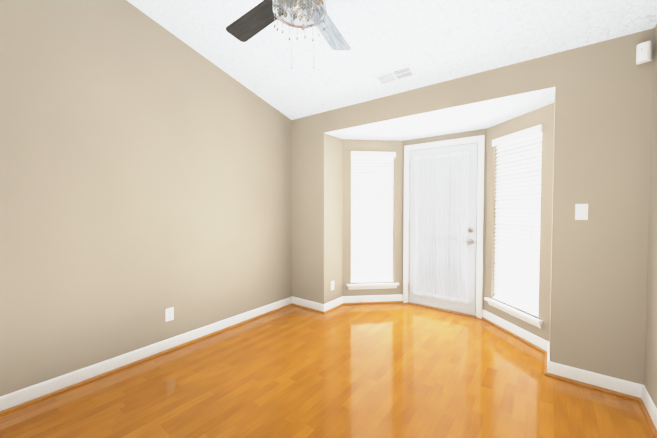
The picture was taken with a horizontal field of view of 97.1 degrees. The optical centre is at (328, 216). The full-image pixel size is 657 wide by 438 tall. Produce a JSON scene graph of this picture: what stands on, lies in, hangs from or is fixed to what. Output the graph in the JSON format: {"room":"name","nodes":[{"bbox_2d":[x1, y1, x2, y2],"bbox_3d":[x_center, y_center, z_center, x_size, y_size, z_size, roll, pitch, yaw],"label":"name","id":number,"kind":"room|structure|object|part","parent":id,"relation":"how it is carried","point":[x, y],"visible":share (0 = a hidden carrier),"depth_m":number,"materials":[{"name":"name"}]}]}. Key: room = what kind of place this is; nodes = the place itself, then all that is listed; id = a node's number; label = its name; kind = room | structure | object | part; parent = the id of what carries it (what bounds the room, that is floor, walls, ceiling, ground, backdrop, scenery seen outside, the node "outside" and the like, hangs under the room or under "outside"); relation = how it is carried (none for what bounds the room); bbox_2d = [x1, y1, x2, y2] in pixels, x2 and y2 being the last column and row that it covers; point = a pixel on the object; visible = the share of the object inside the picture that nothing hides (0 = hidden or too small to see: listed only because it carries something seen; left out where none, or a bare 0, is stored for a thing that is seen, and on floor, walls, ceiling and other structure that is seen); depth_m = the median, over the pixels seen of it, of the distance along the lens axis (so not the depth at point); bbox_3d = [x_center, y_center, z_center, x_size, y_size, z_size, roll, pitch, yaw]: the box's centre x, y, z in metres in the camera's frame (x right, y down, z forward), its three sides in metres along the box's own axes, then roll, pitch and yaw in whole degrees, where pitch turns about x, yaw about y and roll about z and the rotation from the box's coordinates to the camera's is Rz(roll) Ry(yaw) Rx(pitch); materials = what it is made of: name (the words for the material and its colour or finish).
{"room":"empty living room","nodes":[
{"label":"empty living room","id":0,"kind":"room"},
{"bbox_2d":[0,0,291,395],"bbox_3d":[-1.577,-0.546,2.492,0.120,3.516,3.700,1,2,37],"label":"wall","id":1,"kind":"structure","parent":0,"point":[145,171],"depth_m":2.31,"materials":[{"name":"paint"}]},
{"bbox_2d":[0,296,291,410],"bbox_3d":[-1.524,1.159,2.499,0.014,0.106,3.460,1,2,37],"label":"baseboard","id":2,"kind":"structure","parent":1,"relation":"attached to","point":[15,398],"depth_m":2.31,"materials":[{"name":"white wood"}]},
{"bbox_2d":[0,303,292,414],"bbox_3d":[-1.521,1.202,2.490,0.030,0.018,3.446,1,2,37],"label":"trim","id":3,"kind":"structure","parent":1,"relation":"attached to","point":[13,408],"depth_m":2.30,"materials":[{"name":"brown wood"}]},
{"bbox_2d":[165,307,173,321],"bbox_3d":[-1.433,0.884,2.617,0.008,0.115,0.070,1,2,37],"label":"outlet","id":4,"kind":"object","parent":1,"relation":"attached to","point":[169,314],"visible":1,"depth_m":2.61,"materials":[{"name":"white plastic"}]},
{"bbox_2d":[0,303,654,437],"bbox_3d":[0.116,1.276,1.997,3.840,0.100,5.230,1,2,37],"label":"floor","id":5,"kind":"structure","parent":0,"point":[392,370],"depth_m":2.04,"materials":[{"name":"brown wood"}]},
{"bbox_2d":[406,302,476,317],"bbox_3d":[1.441,1.173,3.716,0.860,0.011,0.185,1,2,37],"label":"threshold","id":6,"kind":"object","parent":5,"relation":"on","point":[464,314],"visible":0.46,"depth_m":3.62,"materials":[{"name":"brown wood"}]},
{"bbox_2d":[330,135,342,300],"bbox_3d":[0.068,0.031,3.791,0.120,2.290,0.330,1,2,37],"label":"wall","id":7,"kind":"structure","parent":0,"point":[336,169],"depth_m":3.73,"materials":[{"name":"paint"}]},
{"bbox_2d":[322,303,343,313],"bbox_3d":[0.072,1.169,3.691,0.016,0.018,0.424,1,2,37],"label":"trim","id":8,"kind":"structure","parent":7,"relation":"attached to","point":[333,308],"depth_m":3.66,"materials":[{"name":"brown wood"}]},
{"bbox_2d":[324,296,343,311],"bbox_3d":[0.066,1.126,3.708,0.014,0.106,0.414,1,2,37],"label":"baseboard","id":9,"kind":"structure","parent":7,"relation":"attached to","point":[338,301],"depth_m":3.70,"materials":[{"name":"white wood"}]},
{"bbox_2d":[342,139,402,295],"bbox_3d":[0.590,0.026,3.953,0.928,2.290,0.120,0,2,-6],"label":"wall","id":10,"kind":"structure","parent":0,"point":[349,145],"depth_m":3.89,"materials":[{"name":"paint"}]},
{"bbox_2d":[348,285,396,289],"bbox_3d":[0.598,0.956,3.908,0.670,0.050,0.022,0,2,-6],"label":"apron","id":11,"kind":"object","parent":10,"relation":"attached to","point":[370,287],"visible":0.7,"depth_m":3.90,"materials":[{"name":"white wood"}]},
{"bbox_2d":[347,282,398,286],"bbox_3d":[0.595,0.916,3.930,0.710,0.028,0.124,0,2,-6],"label":"window sill","id":12,"kind":"structure","parent":10,"relation":"attached to","point":[372,284],"depth_m":3.88,"materials":[{"name":"white wood"}]},
{"bbox_2d":[351,151,395,282],"bbox_3d":[0.594,0.017,3.913,0.608,1.758,0.079,0,2,-6],"label":"window blind","id":13,"kind":"object","parent":10,"relation":"attached to","point":[372,220],"visible":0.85,"depth_m":3.92,"materials":[{"name":"white plastic"}]},
{"bbox_2d":[344,294,402,302],"bbox_3d":[0.615,1.120,3.906,0.589,0.106,0.576,1,2,37],"label":"baseboard","id":14,"kind":"structure","parent":10,"relation":"attached to","point":[397,297],"depth_m":3.91,"materials":[{"name":"white wood"}]},
{"bbox_2d":[344,301,402,304],"bbox_3d":[0.609,1.163,3.900,0.589,0.018,0.569,1,2,37],"label":"trim","id":15,"kind":"structure","parent":10,"relation":"attached to","point":[386,301],"depth_m":3.90,"materials":[{"name":"brown wood"}]},
{"bbox_2d":[127,0,656,119],"bbox_3d":[-0.236,-1.722,1.447,3.480,1.108,3.700,1,2,37],"label":"ceiling","id":16,"kind":"structure","parent":0,"point":[430,42],"depth_m":2.32,"materials":[{"name":"white paint"}]},
{"bbox_2d":[226,0,350,68],"bbox_3d":[-0.163,-1.209,1.467,1.145,0.946,1.175,1,2,37],"label":"ceiling fan","id":17,"kind":"object","parent":16,"relation":"hanging from","point":[254,21],"visible":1,"depth_m":1.61,"materials":[{"name":"silver metal"}]},
{"bbox_2d":[374,64,415,85],"bbox_3d":[0.607,-1.298,2.676,0.356,0.045,0.148,1,2,37],"label":"ceiling vent","id":18,"kind":"object","parent":16,"relation":"in","point":[410,70],"visible":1,"depth_m":2.66,"materials":[{"name":"white plastic"}]},
{"bbox_2d":[325,87,554,140],"bbox_3d":[1.151,-1.050,3.270,2.440,0.100,1.089,1,2,37],"label":"ceiling","id":19,"kind":"structure","parent":0,"point":[486,114],"depth_m":3.00,"materials":[{"name":"white paint"}]},
{"bbox_2d":[402,129,486,309],"bbox_3d":[1.443,0.034,3.687,1.120,2.290,0.120,1,2,37],"label":"wall","id":20,"kind":"structure","parent":0,"point":[448,136],"depth_m":3.46,"materials":[{"name":"paint"}]},
{"bbox_2d":[409,143,477,314],"bbox_3d":[1.403,0.154,3.638,0.811,2.028,0.112,1,2,37],"label":"door","id":21,"kind":"structure","parent":20,"relation":"in","point":[470,308],"depth_m":3.49,"materials":[{"name":"white wood"}]},
{"bbox_2d":[412,151,472,302],"bbox_3d":[1.401,0.128,3.639,0.715,1.786,0.024,1,2,37],"label":"rods","id":22,"kind":"object","parent":21,"relation":"attached to","point":[433,295],"visible":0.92,"depth_m":3.59,"materials":[{"name":"white"}]},
{"bbox_2d":[413,150,470,303],"bbox_3d":[1.398,0.128,3.635,0.681,1.830,0.032,1,2,37],"label":"door curtain","id":23,"kind":"object","parent":22,"relation":"hanging from","point":[441,197],"visible":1,"depth_m":3.62,"materials":[{"name":"white fabric"}]},
{"bbox_3d":[1.664,0.233,3.415,0.066,0.204,0.068,1,2,37],"label":"knob","id":24,"kind":"part","parent":21,"relation":"part of","materials":[{"name":"silver metal"}]},
{"bbox_2d":[403,135,484,318],"bbox_3d":[1.440,0.119,3.686,0.962,2.119,0.149,1,2,37],"label":"door frame","id":25,"kind":"structure","parent":20,"relation":"attached to","point":[480,139],"depth_m":3.42,"materials":[{"name":"white wood"}]},
{"bbox_2d":[291,28,654,384],"bbox_3d":[0.842,-0.070,2.922,3.240,2.540,0.120,1,2,37],"label":"wall","id":26,"kind":"structure","parent":0,"point":[602,137],"depth_m":2.10,"materials":[{"name":"paint"}]},
{"bbox_2d":[292,296,323,311],"bbox_3d":[-0.264,1.126,3.706,0.510,0.106,0.014,1,2,37],"label":"baseboard","id":27,"kind":"structure","parent":26,"relation":"attached to","point":[310,304],"depth_m":3.69,"materials":[{"name":"white wood"}]},
{"bbox_2d":[293,303,322,312],"bbox_3d":[-0.260,1.169,3.686,0.480,0.018,0.016,1,2,37],"label":"trim","id":28,"kind":"structure","parent":26,"relation":"attached to","point":[315,310],"depth_m":3.68,"materials":[{"name":"brown wood"}]},
{"bbox_2d":[575,204,587,219],"bbox_3d":[1.827,-0.032,2.094,0.070,0.115,0.016,1,2,37],"label":"switch plate","id":29,"kind":"object","parent":26,"relation":"attached to","point":[581,211],"visible":1,"depth_m":2.10,"materials":[{"name":"white plastic"}]},
{"bbox_2d":[546,370,633,399],"bbox_3d":[1.858,1.214,2.087,0.450,0.018,0.016,1,2,37],"label":"trim","id":30,"kind":"structure","parent":26,"relation":"attached to","point":[547,374],"depth_m":2.07,"materials":[{"name":"brown wood"}]},
{"bbox_2d":[548,358,635,396],"bbox_3d":[1.891,1.171,2.080,0.450,0.106,0.014,1,2,37],"label":"baseboard","id":31,"kind":"structure","parent":26,"relation":"attached to","point":[615,384],"depth_m":2.07,"materials":[{"name":"white wood"}]},
{"bbox_2d":[636,41,652,64],"bbox_3d":[2.034,-1.056,1.871,0.048,0.118,0.068,-1,2,-32],"label":"detector","id":32,"kind":"object","parent":26,"relation":"attached to","point":[644,52],"visible":0.98,"depth_m":1.85,"materials":[{"name":"white plastic"}]},
{"bbox_2d":[484,103,553,341],"bbox_3d":[1.933,0.054,2.940,0.120,2.290,0.928,0,2,-9],"label":"wall","id":33,"kind":"structure","parent":0,"point":[544,115],"depth_m":2.67,"materials":[{"name":"paint"}]},
{"bbox_2d":[482,317,542,351],"bbox_3d":[1.842,1.189,2.969,0.579,0.018,0.569,1,2,37],"label":"trim","id":34,"kind":"structure","parent":33,"relation":"attached to","point":[483,318],"depth_m":2.90,"materials":[{"name":"brown wood"}]},
{"bbox_2d":[482,309,543,349],"bbox_3d":[1.848,1.146,2.976,0.579,0.106,0.576,1,2,37],"label":"baseboard","id":35,"kind":"structure","parent":33,"relation":"attached to","point":[516,330],"depth_m":2.91,"materials":[{"name":"white wood"}]},
{"bbox_2d":[484,297,542,323],"bbox_3d":[1.885,0.943,2.957,0.124,0.028,0.710,0,2,-9],"label":"window sill","id":36,"kind":"structure","parent":33,"relation":"attached to","point":[520,313],"depth_m":2.87,"materials":[{"name":"white wood"}]},
{"bbox_2d":[488,302,541,328],"bbox_3d":[1.863,0.982,2.954,0.022,0.050,0.670,0,2,-9],"label":"apron","id":37,"kind":"object","parent":33,"relation":"attached to","point":[518,316],"visible":0.7,"depth_m":2.88,"materials":[{"name":"white wood"}]},
{"bbox_2d":[492,124,542,316],"bbox_3d":[1.893,0.044,2.933,0.079,1.758,0.608,0,2,-9],"label":"window blind","id":38,"kind":"object","parent":33,"relation":"attached to","point":[517,252],"visible":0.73,"depth_m":2.91,"materials":[{"name":"white plastic"}]},
{"bbox_2d":[549,101,554,353],"bbox_3d":[1.920,0.069,2.394,0.120,2.290,0.330,1,2,37],"label":"wall","id":39,"kind":"structure","parent":0,"point":[554,101],"depth_m":2.40,"materials":[{"name":"paint"}]},
{"bbox_2d":[543,350,546,374],"bbox_3d":[1.792,1.205,2.393,0.017,0.018,0.424,1,2,37],"label":"trim","id":40,"kind":"structure","parent":39,"relation":"attached to","point":[544,351],"depth_m":2.39,"materials":[{"name":"brown wood"}]},
{"bbox_2d":[544,340,549,372],"bbox_3d":[1.811,1.162,2.391,0.014,0.106,0.414,1,2,37],"label":"baseboard","id":41,"kind":"structure","parent":39,"relation":"attached to","point":[546,344],"depth_m":2.51,"materials":[{"name":"white wood"}]},
{"bbox_2d":[644,24,656,407],"bbox_3d":[1.105,-0.490,0.468,0.120,3.516,3.700,1,2,37],"label":"wall","id":42,"kind":"structure","parent":0,"point":[650,377],"depth_m":1.83,"materials":[{"name":"paint"}]},
{"bbox_2d":[635,397,656,437],"bbox_3d":[1.041,1.256,0.556,0.030,0.018,3.446,1,2,37],"label":"trim","id":43,"kind":"structure","parent":42,"relation":"attached to","point":[638,399],"depth_m":1.77,"materials":[{"name":"brown wood"}]},
{"bbox_2d":[636,383,656,428],"bbox_3d":[1.051,1.213,0.556,0.014,0.106,3.460,1,2,37],"label":"baseboard","id":44,"kind":"structure","parent":42,"relation":"attached to","point":[641,392],"depth_m":1.82,"materials":[{"name":"white wood"}]}
]}

